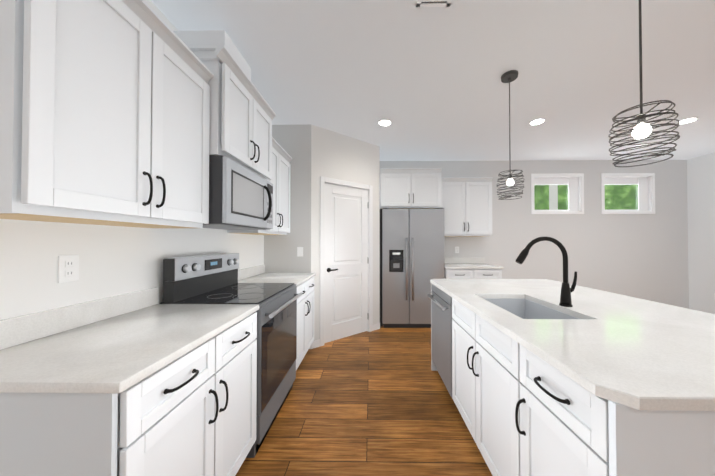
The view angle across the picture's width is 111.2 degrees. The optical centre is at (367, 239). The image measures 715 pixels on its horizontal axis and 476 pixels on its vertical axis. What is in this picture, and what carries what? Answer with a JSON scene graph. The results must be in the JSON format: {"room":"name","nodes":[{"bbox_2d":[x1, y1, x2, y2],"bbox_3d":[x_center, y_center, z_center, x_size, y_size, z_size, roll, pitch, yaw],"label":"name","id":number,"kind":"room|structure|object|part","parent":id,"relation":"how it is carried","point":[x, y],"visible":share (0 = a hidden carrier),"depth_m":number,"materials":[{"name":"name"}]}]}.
{"room":"kitchen","nodes":[
{"label":"kitchen","id":0,"kind":"room"},
{"bbox_2d":[0,0,263,319],"bbox_3d":[-1.370,-0.065,0.530,0.150,2.720,8.020,0,-1,1],"label":"wall","id":1,"kind":"structure","parent":0,"point":[116,260],"depth_m":1.15,"materials":[{"name":"white paint"}]},
{"bbox_2d":[58,255,78,282],"bbox_3d":[-1.281,0.126,1.050,0.008,0.116,0.072,0,-1,1],"label":"outlet","id":2,"kind":"object","parent":1,"relation":"attached to","point":[68,268],"visible":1,"depth_m":1.04,"materials":[{"name":"white plastic"}]},
{"bbox_2d":[0,0,213,227],"bbox_3d":[-1.104,-0.536,1.090,0.362,0.935,0.785,0,-1,1],"label":"upper cabinet","id":3,"kind":"object","parent":1,"relation":"attached to","point":[104,112],"visible":1,"depth_m":0.89,"materials":[{"name":"white wood"}]},
{"bbox_2d":[173,30,275,180],"bbox_3d":[-1.052,-0.890,1.850,0.447,0.760,0.800,0,-1,1],"label":"upper cabinet","id":4,"kind":"object","parent":1,"relation":"attached to","point":[242,115],"visible":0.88,"depth_m":1.60,"materials":[{"name":"white wood"}]},
{"bbox_2d":[203,155,272,229],"bbox_3d":[-1.032,-0.295,1.843,0.486,0.419,0.716,0,-1,1],"label":"over-the-range microwave","id":5,"kind":"object","parent":4,"relation":"attached to","point":[240,197],"visible":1,"depth_m":1.62,"materials":[{"name":"grey metal"}]},
{"bbox_2d":[227,137,291,234],"bbox_3d":[-1.084,-0.519,2.591,0.362,0.935,0.761,0,-1,1],"label":"upper cabinet","id":6,"kind":"object","parent":1,"relation":"attached to","point":[281,166],"visible":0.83,"depth_m":2.61,"materials":[{"name":"white wood"}]},
{"bbox_2d":[264,124,379,340],"bbox_3d":[-0.536,-0.029,3.645,1.430,2.720,1.362,0,-1,1],"label":"wall","id":7,"kind":"structure","parent":0,"point":[314,152],"depth_m":2.99,"materials":[{"name":"grey paint"}]},
{"bbox_2d":[297,247,302,256],"bbox_3d":[-0.815,0.153,2.957,0.072,0.116,0.010,0,-1,1],"label":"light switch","id":8,"kind":"object","parent":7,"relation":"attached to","point":[299,251],"visible":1,"depth_m":2.96,"materials":[{"name":"white plastic"}]},
{"bbox_2d":[309,323,379,348],"bbox_3d":[-0.279,1.284,3.289,0.923,0.085,0.712,0,-1,1],"label":"baseboard","id":9,"kind":"structure","parent":7,"relation":"attached to","point":[315,344],"depth_m":3.00,"materials":[{"name":"white wood"}]},
{"bbox_2d":[324,183,367,342],"bbox_3d":[-0.278,0.303,3.321,0.576,2.023,0.477,0,-1,1],"label":"pantry door","id":10,"kind":"structure","parent":7,"relation":"in","point":[346,261],"depth_m":3.30,"materials":[{"name":"white wood"}]},
{"bbox_2d":[320,176,372,345],"bbox_3d":[-0.290,0.275,3.332,0.846,2.105,0.116,1,-1,-39],"label":"door frame","id":11,"kind":"structure","parent":7,"relation":"attached to","point":[324,180],"depth_m":3.20,"materials":[{"name":"white wood"}]},
{"bbox_2d":[236,325,491,475],"bbox_3d":[2.108,1.355,0.468,7.208,0.120,8.020,0,-1,1],"label":"floor","id":12,"kind":"structure","parent":0,"point":[379,402],"depth_m":1.78,"materials":[{"name":"brown wood"}]},
{"bbox_2d":[0,312,256,475],"bbox_3d":[-0.957,0.859,1.063,0.657,0.884,0.805,0,-1,1],"label":"base cabinet","id":13,"kind":"object","parent":12,"relation":"on","point":[193,412],"visible":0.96,"depth_m":0.78,"materials":[{"name":"white wood"}]},
{"bbox_3d":[-0.990,0.855,0.668,0.600,0.884,0.015,0,-1,1],"label":"panel","id":14,"kind":"part","parent":13,"relation":"part of","materials":[{"name":"grey wood"}]},
{"bbox_2d":[0,287,258,392],"bbox_3d":[-0.969,0.351,1.064,0.632,0.130,0.818,0,-1,1],"label":"countertop","id":15,"kind":"structure","parent":13,"relation":"on","point":[119,343],"depth_m":0.91,"materials":[{"name":"stone"}]},
{"bbox_2d":[159,253,301,457],"bbox_3d":[-0.927,0.715,1.830,0.696,1.190,0.722,0,-1,1],"label":"range","id":16,"kind":"object","parent":12,"relation":"on","point":[207,279],"visible":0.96,"depth_m":1.68,"materials":[{"name":"grey metal"}]},
{"bbox_2d":[296,277,313,369],"bbox_3d":[-0.937,0.876,2.573,0.657,0.884,0.761,0,-1,1],"label":"base cabinet","id":17,"kind":"object","parent":12,"relation":"on","point":[305,319],"visible":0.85,"depth_m":2.52,"materials":[{"name":"white wood"}]},
{"bbox_2d":[238,265,315,286],"bbox_3d":[-0.949,0.369,2.579,0.632,0.130,0.765,0,-1,1],"label":"countertop","id":18,"kind":"structure","parent":17,"relation":"on","point":[256,274],"depth_m":2.56,"materials":[{"name":"stone"}]},
{"bbox_2d":[380,208,444,327],"bbox_3d":[0.672,0.435,3.934,0.963,1.797,0.688,0,-1,1],"label":"refrigerator","id":19,"kind":"object","parent":12,"relation":"on","point":[411,253],"visible":0.96,"depth_m":3.65,"materials":[{"name":"grey metal"}]},
{"bbox_2d":[444,269,501,278],"bbox_3d":[1.599,0.892,3.958,0.840,0.884,0.659,0,-1,1],"label":"base cabinet","id":20,"kind":"object","parent":12,"relation":"on","point":[473,273],"visible":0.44,"depth_m":3.67,"materials":[{"name":"white wood"}]},
{"bbox_2d":[444,258,503,268],"bbox_3d":[1.603,0.384,3.974,0.872,0.130,0.637,0,-1,1],"label":"countertop","id":21,"kind":"structure","parent":20,"relation":"on","point":[464,263],"depth_m":4.05,"materials":[{"name":"stone"}]},
{"bbox_2d":[427,279,714,475],"bbox_3d":[1.189,0.849,1.526,1.227,0.915,1.900,0,-1,1],"label":"kitchen island","id":22,"kind":"object","parent":12,"relation":"on","point":[537,379],"visible":1,"depth_m":0.93,"materials":[{"name":"white"}]},
{"bbox_2d":[430,279,714,414],"bbox_3d":[1.207,0.516,1.529,1.191,0.249,1.900,0,-1,1],"label":"island countertop","id":23,"kind":"structure","parent":22,"relation":"on","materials":[{"name":"stone"}]},
{"bbox_2d":[515,237,576,306],"bbox_3d":[1.049,0.187,1.435,0.353,0.405,0.062,0,-1,1],"label":"faucet","id":24,"kind":"object","parent":23,"relation":"on","point":[565,296],"visible":1,"depth_m":1.43,"materials":[{"name":"black metal"}]},
{"bbox_2d":[151,0,714,160],"bbox_3d":[2.108,-1.485,0.500,7.208,0.120,8.020,0,-1,1],"label":"ceiling","id":25,"kind":"structure","parent":0,"point":[428,83],"depth_m":2.03,"materials":[{"name":"white paint"}]},
{"bbox_2d":[378,119,391,125],"bbox_3d":[0.204,-1.393,2.930,0.166,0.014,0.166,0,-1,1],"label":"recessed light","id":26,"kind":"object","parent":25,"relation":"in","point":[384,122],"visible":1,"depth_m":2.92,"materials":[{"name":"white"}]},
{"bbox_2d":[416,0,451,6],"bbox_3d":[0.393,-1.410,1.332,0.200,0.010,0.300,0,-1,1],"label":"ceiling vent","id":27,"kind":"object","parent":25,"relation":"in","point":[433,3],"visible":1,"depth_m":1.46,"materials":[{"name":"white metal"}]},
{"bbox_2d":[497,70,524,199],"bbox_3d":[1.218,-0.874,2.095,0.208,1.065,0.208,0,-1,1],"label":"pendant light","id":28,"kind":"object","parent":25,"relation":"hanging from","point":[509,76],"visible":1,"depth_m":2.08,"materials":[{"name":"grey metal"}]},
{"bbox_2d":[529,118,545,125],"bbox_3d":[2.014,-1.393,2.906,0.166,0.014,0.166,0,-1,1],"label":"recessed light","id":29,"kind":"object","parent":25,"relation":"in","point":[538,121],"visible":1,"depth_m":2.90,"materials":[{"name":"white"}]},
{"bbox_2d":[608,0,679,166],"bbox_3d":[1.139,-0.869,1.021,0.198,1.100,0.197,0,-1,1],"label":"pendant light","id":30,"kind":"object","parent":25,"relation":"hanging from","point":[642,129],"visible":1,"depth_m":1.00,"materials":[{"name":"grey metal"}]},
{"bbox_2d":[676,117,698,124],"bbox_3d":[3.764,-1.394,2.883,0.166,0.014,0.166,0,-1,1],"label":"recessed light","id":31,"kind":"object","parent":25,"relation":"in","point":[688,120],"visible":0.81,"depth_m":2.88,"materials":[{"name":"white"}]},
{"bbox_2d":[380,160,688,308],"bbox_3d":[2.160,-0.021,4.368,7.208,2.720,0.150,0,-1,1],"label":"wall","id":32,"kind":"structure","parent":0,"point":[643,256],"depth_m":4.27,"materials":[{"name":"grey paint"}]},
{"bbox_2d":[380,168,441,208],"bbox_3d":[0.664,-0.769,4.000,0.930,0.602,0.637,0,-1,1],"label":"upper cabinet","id":33,"kind":"object","parent":32,"relation":"attached to","point":[410,188],"visible":0.96,"depth_m":3.73,"materials":[{"name":"white wood"}]},
{"bbox_2d":[441,177,492,236],"bbox_3d":[1.601,-0.523,4.122,0.860,0.952,0.362,0,-1,1],"label":"upper cabinet","id":34,"kind":"object","parent":32,"relation":"attached to","point":[467,204],"visible":0.96,"depth_m":3.98,"materials":[{"name":"white wood"}]},
{"bbox_2d":[531,173,583,213],"bbox_3d":[3.324,-0.791,4.339,0.910,0.710,0.134,0,-1,1],"label":"window","id":35,"kind":"structure","parent":32,"relation":"in","point":[574,182],"depth_m":4.33,"materials":[{"name":"white"}]},
{"bbox_2d":[601,173,654,213],"bbox_3d":[4.541,-0.792,4.323,0.915,0.710,0.134,0,-1,1],"label":"window","id":36,"kind":"structure","parent":32,"relation":"in","point":[645,182],"depth_m":4.30,"materials":[{"name":"white"}]},
{"bbox_2d":[687,153,714,313],"bbox_3d":[5.587,-0.066,0.437,0.150,2.720,8.020,0,-1,1],"label":"wall","id":37,"kind":"structure","parent":0,"point":[701,212],"depth_m":4.07,"materials":[{"name":"grey paint"}]},
{"label":"outside","id":38,"kind":"structure","parent":0,"visible":0},
{"bbox_2d":[534,185,637,209],"bbox_3d":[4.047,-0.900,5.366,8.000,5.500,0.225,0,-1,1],"label":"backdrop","id":39,"kind":"structure","parent":38,"point":[618,205],"depth_m":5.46,"materials":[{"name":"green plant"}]}
]}

